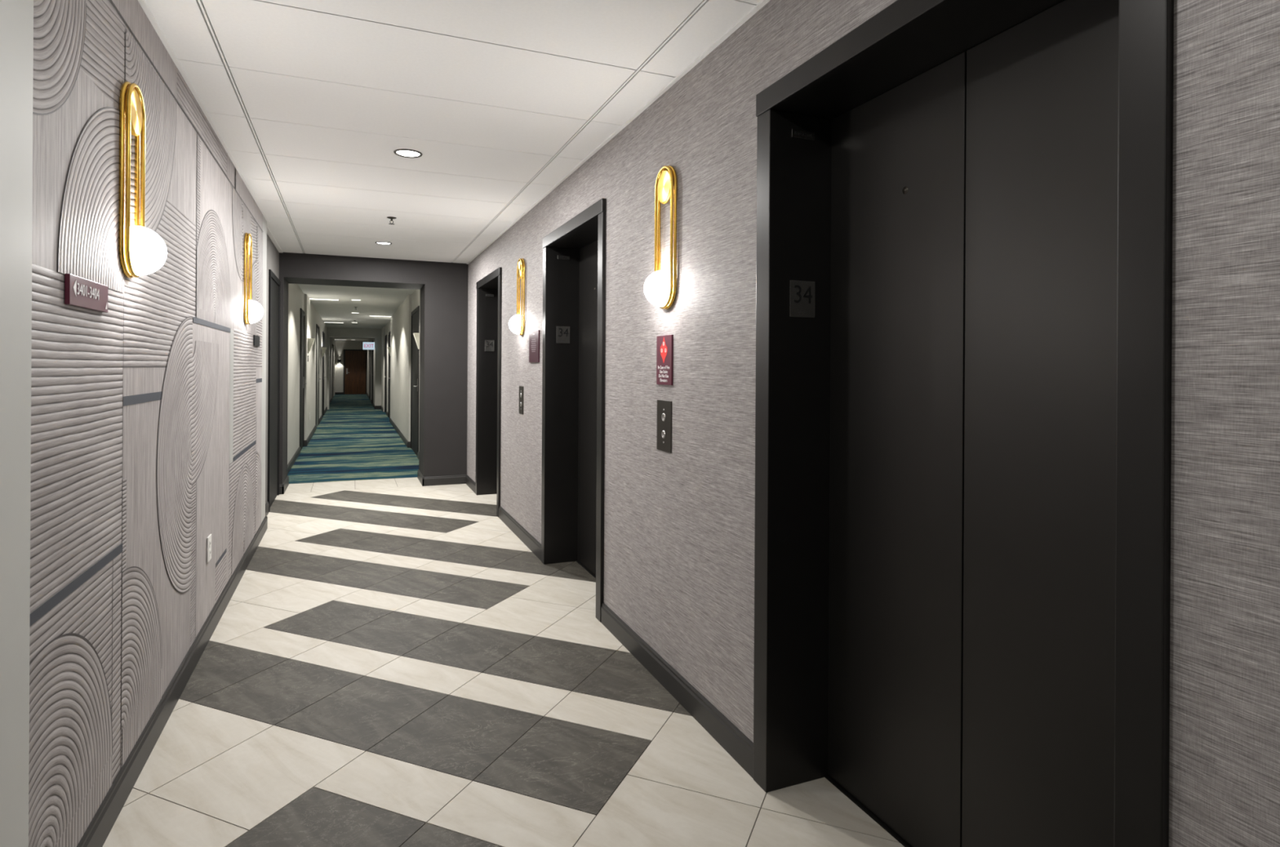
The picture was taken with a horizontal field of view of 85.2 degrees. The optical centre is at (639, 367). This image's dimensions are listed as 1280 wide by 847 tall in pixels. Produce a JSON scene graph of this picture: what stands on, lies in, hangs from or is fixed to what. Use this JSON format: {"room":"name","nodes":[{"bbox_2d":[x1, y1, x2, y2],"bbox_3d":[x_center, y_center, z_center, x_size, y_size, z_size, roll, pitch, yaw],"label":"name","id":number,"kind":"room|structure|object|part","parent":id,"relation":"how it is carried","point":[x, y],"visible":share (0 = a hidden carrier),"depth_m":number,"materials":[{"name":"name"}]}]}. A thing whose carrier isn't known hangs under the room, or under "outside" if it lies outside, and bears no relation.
{"room":"elevator lobby","nodes":[
{"label":"elevator lobby","id":0,"kind":"room"},
{"bbox_2d":[0,0,266,846],"bbox_3d":[-1.290,0.066,1.264,0.187,2.480,9.330,0,0,-23],"label":"wall","id":1,"kind":"structure","parent":0,"point":[148,411],"depth_m":1.93,"materials":[{"name":"grey paint"}]},
{"bbox_3d":[-1.425,0.928,1.764,0.001,0.754,0.707,0,0,-23],"label":"line panel","id":2,"kind":"part","parent":1,"relation":"part of","materials":[{"name":"grey wood"}]},
{"bbox_3d":[-1.420,0.150,1.764,0.001,0.750,0.707,0,0,-23],"label":"line panel","id":3,"kind":"part","parent":1,"relation":"part of","materials":[{"name":"grey wood"}]},
{"bbox_3d":[-1.417,-0.489,1.764,0.001,0.530,0.707,0,0,-23],"label":"line panel","id":4,"kind":"part","parent":1,"relation":"part of","materials":[{"name":"grey wood"}]},
{"bbox_2d":[64,273,107,312],"bbox_3d":[-1.422,-0.190,1.793,0.011,0.073,0.284,0,0,-23],"label":"number sign","id":5,"kind":"object","parent":1,"relation":"attached to","point":[79,291],"visible":1,"depth_m":1.76,"materials":[{"name":"plastic"}]},
{"bbox_3d":[-1.414,-0.894,1.764,0.001,0.280,0.707,0,0,-23],"label":"line panel","id":6,"kind":"part","parent":1,"relation":"part of","materials":[{"name":"grey wood"}]},
{"bbox_3d":[-1.567,0.820,2.110,0.001,0.970,0.040,0,0,-23],"label":"line panel","id":7,"kind":"part","parent":1,"relation":"part of","materials":[{"name":"grey wood"}]},
{"bbox_2d":[118,81,167,278],"bbox_3d":[-1.514,-0.570,2.134,0.104,0.593,0.174,0,0,-23],"label":"wall sconce","id":8,"kind":"object","parent":1,"relation":"attached to","point":[142,251],"visible":1,"depth_m":2.08,"materials":[{"name":"gold metal"}]},
{"bbox_3d":[-1.550,-0.359,2.119,0.013,0.141,0.141,0,0,-23],"label":"globe plate","id":9,"kind":"part","parent":8,"relation":"part of","materials":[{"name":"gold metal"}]},
{"bbox_3d":[-1.506,-0.358,2.137,0.085,0.149,0.149,0,0,-23],"label":"opal globe","id":10,"kind":"part","parent":8,"relation":"part of","materials":[{"name":"white glass"}]},
{"bbox_3d":[-1.541,-1.107,2.074,0.001,0.136,1.377,0,0,-23],"label":"line panel","id":11,"kind":"part","parent":1,"relation":"part of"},
{"bbox_3d":[-1.765,0.649,2.587,0.001,1.308,1.075,0,0,-23],"label":"line panel","id":12,"kind":"part","parent":1,"relation":"part of","materials":[{"name":"grey wood"}]},
{"bbox_3d":[-1.755,-0.316,2.577,0.001,0.622,1.053,0,0,-23],"label":"line panel","id":13,"kind":"part","parent":1,"relation":"part of","materials":[{"name":"grey wood"}]},
{"bbox_3d":[-1.752,-0.832,2.577,0.001,0.410,1.053,0,0,-23],"label":"line panel","id":14,"kind":"part","parent":1,"relation":"part of","materials":[{"name":"grey wood"}]},
{"bbox_2d":[76,501,269,846],"bbox_3d":[-2.308,1.250,3.834,0.070,0.100,5.208,0,0,-23],"label":"baseboard","id":15,"kind":"structure","parent":1,"relation":"attached to","point":[104,820],"depth_m":2.45,"materials":[{"name":"grey wood"}]},
{"bbox_3d":[-1.955,0.897,3.042,0.001,0.810,0.090,0,0,-23],"label":"line panel","id":16,"kind":"part","parent":1,"relation":"part of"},
{"bbox_3d":[-1.969,-0.628,3.099,0.001,0.820,0.077,0,0,-23],"label":"line panel","id":17,"kind":"part","parent":1,"relation":"part of","materials":[{"name":"grey wood"}]},
{"bbox_3d":[-2.030,-1.110,3.252,0.001,0.136,1.173,0,0,-23],"label":"line panel","id":18,"kind":"part","parent":1,"relation":"part of","materials":[{"name":"grey wood"}]},
{"bbox_2d":[206,533,211,562],"bbox_3d":[-2.079,0.870,3.359,0.008,0.120,0.084,0,0,-23],"label":"wall outlet","id":19,"kind":"object","parent":1,"relation":"attached to","point":[209,538],"visible":1,"depth_m":3.34,"materials":[{"name":"white plastic"}]},
{"label":"line panel","id":20,"kind":"part","parent":1,"relation":"part of","materials":[{"name":"grey wood"}]},
{"bbox_3d":[-2.161,-0.629,3.561,0.001,0.820,1.077,0,0,-23],"label":"line panel","id":21,"kind":"part","parent":1,"relation":"part of","materials":[{"name":"grey wood"}]},
{"bbox_3d":[-2.228,1.160,3.697,0.001,0.282,0.337,0,0,-23],"label":"line panel","id":22,"kind":"part","parent":1,"relation":"part of","materials":[{"name":"grey wood"}]},
{"bbox_3d":[-2.317,-1.112,3.944,0.001,0.136,0.327,0,0,-23],"label":"line panel","id":23,"kind":"part","parent":1,"relation":"part of","materials":[{"name":"grey wood"}]},
{"bbox_3d":[-2.548,0.922,4.469,0.001,0.754,1.170,0,0,-23],"label":"line panel","id":24,"kind":"part","parent":1,"relation":"part of","materials":[{"name":"grey wood"}]},
{"label":"line panel","id":25,"kind":"part","parent":1,"relation":"part of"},
{"bbox_3d":[-2.566,-0.496,4.534,0.001,0.530,1.030,0,0,-23],"label":"line panel","id":26,"kind":"part","parent":1,"relation":"part of","materials":[{"name":"grey wood"}]},
{"bbox_3d":[-2.631,-1.114,4.700,0.001,0.136,1.390,0,0,-23],"label":"line panel","id":27,"kind":"part","parent":1,"relation":"part of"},
{"bbox_3d":[-2.564,-0.901,4.534,0.001,0.280,1.030,0,0,-23],"label":"line panel","id":28,"kind":"part","parent":1,"relation":"part of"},
{"bbox_2d":[243,232,263,324],"bbox_3d":[-2.497,-0.576,4.503,0.104,0.593,0.174,0,0,-23],"label":"wall sconce","id":29,"kind":"object","parent":1,"relation":"attached to","point":[253,311],"visible":1,"depth_m":4.44,"materials":[{"name":"gold metal"}]},
{"bbox_3d":[-2.489,-0.364,4.506,0.085,0.149,0.149,0,0,-23],"label":"opal globe","id":30,"kind":"part","parent":29,"relation":"part of","materials":[{"name":"white glass"}]},
{"bbox_3d":[-2.778,0.812,5.028,0.001,0.970,0.040,0,0,-23],"label":"line panel","id":31,"kind":"part","parent":1,"relation":"part of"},
{"bbox_2d":[253,334,259,346],"bbox_3d":[-2.748,-0.195,4.984,0.010,0.074,0.280,0,0,-23],"label":"sign","id":32,"kind":"object","parent":1,"relation":"attached to","point":[255,338],"visible":1,"depth_m":4.94,"materials":[{"name":"black paint"}]},
{"label":"line panel","id":33,"kind":"part","parent":1,"relation":"part of","materials":[{"name":"grey wood"}]},
{"bbox_3d":[-2.833,-0.322,5.176,0.001,0.622,0.360,0,0,-23],"label":"line panel","id":34,"kind":"part","parent":1,"relation":"part of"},
{"bbox_2d":[265,234,335,503],"bbox_3d":[-8.709,0.017,18.973,0.180,2.490,29.070,0,0,-23],"label":"wall","id":35,"kind":"structure","parent":0,"point":[295,295],"depth_m":10.15,"materials":[{"name":"paint"}]},
{"bbox_2d":[266,269,280,511],"bbox_3d":[-3.567,0.203,6.654,0.136,2.180,0.940,0,0,-23],"label":"door","id":36,"kind":"structure","parent":35,"relation":"in","point":[274,283],"depth_m":6.66,"materials":[{"name":"black paint"}]},
{"bbox_3d":[-3.397,0.231,6.245,0.136,2.125,0.055,0,0,-23],"label":"frame","id":37,"kind":"part","parent":36,"relation":"part of","materials":[{"name":"black paint"}]},
{"bbox_3d":[-3.560,-0.860,6.654,0.136,0.055,0.940,0,0,-23],"label":"frame","id":38,"kind":"part","parent":36,"relation":"part of","materials":[{"name":"black paint"}]},
{"bbox_3d":[-3.736,0.229,7.063,0.136,2.125,0.055,0,0,-23],"label":"frame","id":39,"kind":"part","parent":36,"relation":"part of","materials":[{"name":"black paint"}]},
{"bbox_2d":[299,307,306,450],"bbox_3d":[-5.309,0.187,10.949,0.089,2.190,0.900,0,0,-23],"label":"door","id":40,"kind":"structure","parent":35,"relation":"in","point":[302,383],"depth_m":10.96,"materials":[{"name":"black paint"}]},
{"bbox_3d":[-5.170,0.218,10.552,0.044,2.130,0.060,0,0,-23],"label":"frame","id":41,"kind":"part","parent":40,"relation":"part of","materials":[{"name":"black paint"}]},
{"bbox_3d":[-5.324,-0.878,10.940,0.044,0.060,0.900,0,0,-23],"label":"frame","id":42,"kind":"part","parent":40,"relation":"part of","materials":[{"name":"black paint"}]},
{"bbox_3d":[-5.492,0.216,11.328,0.044,2.130,0.060,0,0,-23],"label":"frame","id":43,"kind":"part","parent":40,"relation":"part of","materials":[{"name":"black paint"}]},
{"bbox_2d":[307,337,314,353],"bbox_3d":[-5.541,-0.374,11.717,0.104,0.250,0.140,0,0,-23],"label":"sconce","id":44,"kind":"object","parent":35,"relation":"attached to","point":[310,340],"visible":1,"depth_m":11.65,"materials":[{"name":"beige metal"}]},
{"bbox_2d":[287,391,343,474],"bbox_3d":[-8.929,1.210,20.125,0.390,0.100,26.780,0,0,-23],"label":"baseboard","id":45,"kind":"structure","parent":35,"relation":"attached to","point":[297,452],"depth_m":11.38,"materials":[{"name":"black wood"}]},
{"bbox_2d":[315,324,320,429],"bbox_3d":[-6.959,0.177,15.028,0.089,2.190,1.300,0,0,-23],"label":"door","id":46,"kind":"structure","parent":35,"relation":"in","point":[317,325],"depth_m":15.00,"materials":[{"name":"black paint"}]},
{"bbox_3d":[-6.743,0.209,14.447,0.044,2.130,0.060,0,0,-23],"label":"frame","id":47,"kind":"part","parent":46,"relation":"part of","materials":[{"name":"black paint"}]},
{"bbox_3d":[-7.218,0.206,15.592,0.044,2.130,0.060,0,0,-23],"label":"frame","id":48,"kind":"part","parent":46,"relation":"part of","materials":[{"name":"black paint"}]},
{"bbox_2d":[321,331,325,416],"bbox_3d":[-8.224,0.170,18.076,0.089,2.190,1.200,0,0,-23],"label":"door","id":49,"kind":"structure","parent":35,"relation":"in","point":[323,333],"depth_m":18.01,"materials":[{"name":"black paint"}]},
{"bbox_3d":[-8.027,0.201,17.541,0.044,2.130,0.060,0,0,-23],"label":"frame","id":50,"kind":"part","parent":49,"relation":"part of","materials":[{"name":"black paint"}]},
{"bbox_2d":[321,346,326,357],"bbox_3d":[-7.880,-0.388,17.351,0.104,0.250,0.140,0,0,-23],"label":"sconce","id":51,"kind":"object","parent":35,"relation":"attached to","point":[323,348],"visible":1,"depth_m":17.29,"materials":[{"name":"beige metal"}]},
{"bbox_2d":[331,343,333,398],"bbox_3d":[-12.441,0.144,28.182,0.089,2.190,2.200,0,0,-23],"label":"door","id":52,"kind":"structure","parent":35,"relation":"in","point":[332,391],"depth_m":28.23,"materials":[{"name":"black paint"}]},
{"bbox_3d":[-12.872,0.172,29.161,0.044,2.130,0.060,0,0,-23],"label":"frame","id":53,"kind":"part","parent":52,"relation":"part of","materials":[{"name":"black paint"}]},
{"bbox_2d":[326,327,329,409],"bbox_3d":[-9.577,0.010,21.168,0.220,2.487,0.450,0,0,-23],"label":"wall","id":54,"kind":"structure","parent":0,"point":[328,328],"depth_m":21.00,"materials":[{"name":"paint"}]},
{"bbox_2d":[334,341,367,394],"bbox_3d":[-13.515,-0.037,32.770,1.840,2.560,0.100,0,0,-23],"label":"wall","id":55,"kind":"structure","parent":0,"point":[340,346],"depth_m":32.52,"materials":[{"name":"paint"}]},
{"bbox_2d":[342,349,367,394],"bbox_3d":[-13.402,0.179,32.741,1.040,2.110,0.101,0,0,-23],"label":"door","id":56,"kind":"structure","parent":55,"relation":"in","point":[355,361],"depth_m":32.75,"materials":[{"name":"brown wood"}]},
{"bbox_3d":[-13.863,0.206,32.581,0.065,2.050,0.044,0,0,-23],"label":"frame","id":57,"kind":"part","parent":56,"relation":"part of","materials":[{"name":"black wood"}]},
{"bbox_3d":[-13.406,-0.846,32.767,1.040,0.060,0.044,0,0,-23],"label":"frame","id":58,"kind":"part","parent":56,"relation":"part of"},
{"bbox_3d":[-12.962,0.211,32.954,0.065,2.050,0.044,0,0,-23],"label":"frame","id":59,"kind":"part","parent":56,"relation":"part of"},
{"bbox_2d":[287,394,418,483],"bbox_3d":[-8.369,1.268,20.379,1.616,0.015,26.740,0,0,-23],"label":"carpet","id":60,"kind":"object","parent":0,"point":[353,439],"visible":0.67,"depth_m":10.88,"materials":[{"name":"teal carpet"}]},
{"bbox_2d":[279,252,468,484],"bbox_3d":[-2.886,0.057,7.786,2.360,2.480,0.600,0,0,-23],"label":"wall","id":61,"kind":"structure","parent":0,"point":[442,286],"depth_m":7.72,"materials":[{"name":"grey paint"}]},
{"bbox_2d":[279,468,466,493],"bbox_3d":[-2.948,1.246,7.766,1.902,0.100,0.635,0,0,-23],"label":"baseboard","id":62,"kind":"structure","parent":61,"relation":"attached to","point":[446,479],"depth_m":7.73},
{"bbox_2d":[366,328,381,405],"bbox_3d":[-10.417,0.005,27.289,0.320,2.487,12.400,0,0,-23],"label":"wall","id":63,"kind":"structure","parent":0,"point":[377,351],"depth_m":21.56,"materials":[{"name":"paint"}]},
{"bbox_2d":[362,342,375,349],"bbox_3d":[-8.323,-0.681,21.367,0.360,0.230,0.040,0,0,-23],"label":"exit sign","id":64,"kind":"object","parent":63,"relation":"attached to","point":[366,345],"visible":1,"depth_m":21.35,"materials":[{"name":"grey plastic"}]},
{"bbox_2d":[368,349,370,399],"bbox_3d":[-10.560,0.156,27.176,0.089,2.190,1.100,0,0,-23],"label":"door","id":65,"kind":"structure","parent":63,"relation":"in","point":[370,349],"depth_m":26.67,"materials":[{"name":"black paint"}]},
{"bbox_3d":[-10.340,0.187,26.704,0.044,2.130,0.060,0,0,-23],"label":"frame","id":66,"kind":"part","parent":65,"relation":"part of","materials":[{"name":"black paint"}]},
{"bbox_2d":[371,340,373,404],"bbox_3d":[-9.180,0.164,23.851,0.089,2.190,1.100,0,0,-23],"label":"door","id":67,"kind":"structure","parent":63,"relation":"in","point":[372,340],"depth_m":23.91,"materials":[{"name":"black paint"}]},
{"bbox_2d":[366,391,418,458],"bbox_3d":[-7.726,1.218,20.624,0.196,0.100,26.781,0,0,-23],"label":"baseboard","id":68,"kind":"structure","parent":63,"relation":"attached to","point":[404,439],"depth_m":13.79,"materials":[{"name":"black wood"}]},
{"bbox_2d":[381,288,420,441],"bbox_3d":[-5.197,0.036,14.947,0.140,2.487,14.400,0,0,-23],"label":"wall","id":69,"kind":"structure","parent":0,"point":[401,320],"depth_m":13.15,"materials":[{"name":"paint"}]},
{"bbox_2d":[384,334,386,413],"bbox_3d":[-7.156,0.176,19.548,0.089,2.190,1.000,0,0,-23],"label":"door","id":70,"kind":"structure","parent":69,"relation":"in","point":[385,337],"depth_m":19.61,"materials":[{"name":"black paint"}]},
{"bbox_3d":[-7.316,0.205,19.991,0.044,2.130,0.060,0,0,-23],"label":"frame","id":71,"kind":"part","parent":70,"relation":"part of","materials":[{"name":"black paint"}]},
{"bbox_3d":[-6.955,0.207,19.122,0.044,2.130,0.060,0,0,-23],"label":"frame","id":72,"kind":"part","parent":70,"relation":"part of","materials":[{"name":"black paint"}]},
{"bbox_2d":[387,330,391,417],"bbox_3d":[-6.265,0.181,17.401,0.089,2.190,1.350,0,0,-23],"label":"door","id":73,"kind":"structure","parent":69,"relation":"in","point":[389,332],"depth_m":17.81,"materials":[{"name":"black paint"}]},
{"bbox_3d":[-6.491,0.210,18.005,0.044,2.130,0.060,0,0,-23],"label":"frame","id":74,"kind":"part","parent":73,"relation":"part of","materials":[{"name":"black paint"}]},
{"bbox_2d":[410,305,419,455],"bbox_3d":[-3.443,0.198,10.603,0.089,2.190,1.330,0,0,-23],"label":"door","id":75,"kind":"structure","parent":69,"relation":"in","point":[415,352],"depth_m":10.61,"materials":[{"name":"black paint"}]},
{"bbox_3d":[-3.666,0.227,11.198,0.044,2.130,0.060,0,0,-23],"label":"frame","id":76,"kind":"part","parent":75,"relation":"part of","materials":[{"name":"black paint"}]},
{"bbox_3d":[-3.416,-0.867,10.611,0.044,0.060,1.330,0,0,-23],"label":"frame","id":77,"kind":"part","parent":75,"relation":"part of","materials":[{"name":"black paint"}]},
{"bbox_3d":[-3.179,0.230,10.025,0.044,2.130,0.060,0,0,-23],"label":"frame","id":78,"kind":"part","parent":75,"relation":"part of","materials":[{"name":"black paint"}]},
{"bbox_2d":[413,333,419,349],"bbox_3d":[-3.105,-0.360,9.697,0.104,0.250,0.140,0,0,-23],"label":"sconce","id":79,"kind":"object","parent":69,"relation":"attached to","point":[416,335],"visible":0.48,"depth_m":9.63,"materials":[{"name":"beige metal"}]},
{"bbox_2d":[137,0,769,341],"bbox_3d":[-5.856,-1.238,15.104,2.350,0.086,38.400,0,0,-23],"label":"ceiling","id":80,"kind":"structure","parent":0,"point":[311,103],"depth_m":3.04,"materials":[{"name":"paint"}]},
{"bbox_3d":[-2.128,-1.176,3.512,0.018,0.006,4.530,0,0,-23],"label":"edge trim","id":81,"kind":"part","parent":80,"relation":"part of","materials":[{"name":"paint"}]},
{"bbox_3d":[-3.360,-1.183,6.357,0.035,0.006,1.670,0,0,-23],"label":"edge trim","id":82,"kind":"part","parent":80,"relation":"part of","materials":[{"name":"paint"}]},
{"bbox_2d":[309,297,338,300],"bbox_3d":[-5.557,-1.206,12.218,0.480,0.006,0.160,0,0,-23],"label":"light bar","id":83,"kind":"object","parent":80,"relation":"attached to","point":[309,298],"visible":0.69,"depth_m":12.21,"materials":[{"name":"white plastic"}]},
{"bbox_2d":[328,327,375,337],"bbox_3d":[-8.868,-1.089,21.460,1.300,0.280,0.450,0,0,-23],"label":"ceiling bulkhead","id":84,"kind":"structure","parent":80,"relation":"attached to","point":[333,331],"depth_m":21.25,"materials":[{"name":"paint"}]},
{"bbox_2d":[375,241,391,244],"bbox_3d":[-2.421,-1.179,6.568,0.150,0.008,0.150,0,0,-23],"label":"recessed light","id":85,"kind":"object","parent":80,"relation":"in","point":[377,242],"visible":1,"depth_m":6.56,"materials":[{"name":"white"}]},
{"bbox_2d":[386,216,396,224],"bbox_3d":[-1.945,-1.152,5.445,0.072,0.050,0.072,0,0,-23],"label":"sprinkler head","id":86,"kind":"object","parent":80,"relation":"attached to","point":[388,217],"visible":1,"depth_m":5.43},
{"bbox_2d":[393,148,422,157],"bbox_3d":[-1.267,-1.172,3.799,0.150,0.008,0.150,0,0,-23],"label":"recessed light","id":87,"kind":"object","parent":80,"relation":"in","point":[406,153],"visible":1,"depth_m":3.79,"materials":[{"name":"white metal"}]},
{"bbox_3d":[0.161,-1.162,2.768,0.018,0.006,11.000,0,0,-23],"label":"edge trim","id":88,"kind":"part","parent":80,"relation":"part of","materials":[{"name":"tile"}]},
{"bbox_2d":[102,476,904,846],"bbox_3d":[-0.746,1.340,2.755,2.350,0.060,11.660,0,0,-23],"label":"floor","id":89,"kind":"structure","parent":0,"point":[390,664],"depth_m":2.60,"materials":[{"name":"tile"}]},
{"bbox_2d":[466,0,1279,846],"bbox_3d":[0.295,0.076,2.826,0.288,2.480,11.000,0,0,-23],"label":"wall","id":90,"kind":"structure","parent":0,"point":[679,525],"depth_m":2.27,"materials":[{"name":"paper"}]},
{"bbox_2d":[475,266,502,516],"bbox_3d":[-1.346,0.212,6.693,0.267,2.192,1.214,0,0,-23],"label":"entrance","id":91,"kind":"object","parent":90,"relation":"attached to","point":[489,288],"visible":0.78,"depth_m":7.16,"materials":[{"name":"black paint"}]},
{"bbox_3d":[-1.552,-0.230,7.179,0.095,0.115,0.003,0,0,-23],"label":"floor number plate","id":92,"kind":"part","parent":91,"relation":"part of","materials":[{"name":"metal"}]},
{"bbox_2d":[508,257,524,335],"bbox_3d":[-0.948,-0.546,5.319,0.104,0.593,0.174,0,0,-23],"label":"wall sconce","id":93,"kind":"object","parent":90,"relation":"attached to","point":[517,322],"visible":1,"depth_m":5.27,"materials":[{"name":"gold metal"}]},
{"bbox_3d":[-0.958,-0.334,5.315,0.085,0.149,0.149,0,0,-23],"label":"opal globe","id":94,"kind":"part","parent":93,"relation":"part of","materials":[{"name":"white glass"}]},
{"bbox_2d":[519,386,524,413],"bbox_3d":[-0.916,0.245,5.356,0.008,0.212,0.144,0,0,-23],"label":"panel","id":95,"kind":"object","parent":90,"relation":"attached to","point":[521,388],"visible":1,"depth_m":5.35,"materials":[{"name":"metal"}]},
{"bbox_2d":[528,329,539,362],"bbox_3d":[-0.756,-0.152,4.972,0.010,0.224,0.280,0,0,-23],"label":"notice sign","id":96,"kind":"object","parent":90,"relation":"attached to","point":[534,336],"visible":1,"depth_m":4.95,"materials":[{"name":"plastic"}]},
{"bbox_2d":[541,198,606,622],"bbox_3d":[-0.311,0.218,4.199,0.267,2.192,1.214,0,0,-23],"label":"entrance","id":97,"kind":"object","parent":90,"relation":"attached to","point":[574,253],"visible":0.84,"depth_m":4.65,"materials":[{"name":"black paint"}]},
{"bbox_3d":[-0.517,-0.224,4.685,0.095,0.115,0.003,0,0,-23],"label":"floor number plate","id":98,"kind":"part","parent":97,"relation":"part of","materials":[{"name":"metal"}]},
{"bbox_3d":[-0.514,-0.744,4.685,0.085,0.026,0.003,0,0,-23],"label":"elevator name plate","id":99,"kind":"part","parent":97,"relation":"part of","materials":[{"name":"metal"}]},
{"bbox_3d":[-0.213,1.312,4.243,0.040,0.005,1.060,0,0,-23],"label":"sill","id":100,"kind":"part","parent":97,"relation":"part of","materials":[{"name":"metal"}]},
{"bbox_3d":[-0.305,0.250,4.490,0.028,2.113,0.528,0,0,-23],"label":"door panel","id":101,"kind":"part","parent":97,"relation":"part of","materials":[{"name":"metal"}]},
{"bbox_2d":[466,474,753,777],"bbox_3d":[0.147,1.265,2.768,0.015,0.100,11.000,0,0,-23],"label":"baseboard","id":102,"kind":"structure","parent":90,"relation":"attached to","point":[734,741],"depth_m":2.78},
{"bbox_2d":[644,165,677,309],"bbox_3d":[0.071,-0.540,2.862,0.104,0.593,0.174,0,0,-23],"label":"wall sconce","id":103,"kind":"object","parent":90,"relation":"attached to","point":[660,287],"visible":1,"depth_m":2.82,"materials":[{"name":"gold metal"}]},
{"bbox_3d":[0.061,-0.328,2.858,0.085,0.149,0.149,0,0,-23],"label":"opal globe","id":104,"kind":"part","parent":103,"relation":"part of","materials":[{"name":"white glass"}]},
{"bbox_2d":[656,399,671,453],"bbox_3d":[0.100,0.242,2.908,0.008,0.212,0.144,0,0,-23],"label":"panel","id":105,"kind":"object","parent":90,"relation":"attached to","point":[664,406],"visible":1,"depth_m":2.90,"materials":[{"name":"black metal"}]},
{"bbox_2d":[656,334,673,385],"bbox_3d":[0.102,-0.033,2.903,0.009,0.206,0.150,0,0,-23],"label":"fire sign","id":106,"kind":"object","parent":90,"relation":"attached to","point":[664,344],"visible":1,"depth_m":2.89,"materials":[{"name":"plastic"}]},
{"bbox_2d":[753,0,1173,846],"bbox_3d":[0.720,0.224,1.715,0.267,2.192,1.214,0,0,-23],"label":"elevator","id":107,"kind":"object","parent":90,"relation":"attached to","point":[965,207],"visible":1,"depth_m":1.71,"materials":[{"name":"metal"}]},
{"bbox_3d":[0.514,-0.218,2.200,0.095,0.115,0.003,0,0,-23],"label":"floor number plate","id":108,"kind":"part","parent":107,"relation":"part of","materials":[{"name":"metal"}]},
{"bbox_3d":[0.517,-0.738,2.200,0.085,0.026,0.003,0,0,-23],"label":"elevator name plate","id":109,"kind":"part","parent":107,"relation":"part of","materials":[{"name":"metal"}]},
{"bbox_3d":[0.818,1.318,1.758,0.040,0.005,1.060,0,0,-23],"label":"sill","id":110,"kind":"part","parent":107,"relation":"part of","materials":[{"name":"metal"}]},
{"bbox_3d":[0.726,0.256,2.006,0.028,2.113,0.528,0,0,-23],"label":"door panel","id":111,"kind":"part","parent":107,"relation":"part of","materials":[{"name":"metal"}]},
{"bbox_3d":[0.930,0.257,1.514,0.028,2.113,0.528,0,0,-23],"label":"door panel","id":112,"kind":"part","parent":107,"relation":"part of","materials":[{"name":"metal"}]}
]}

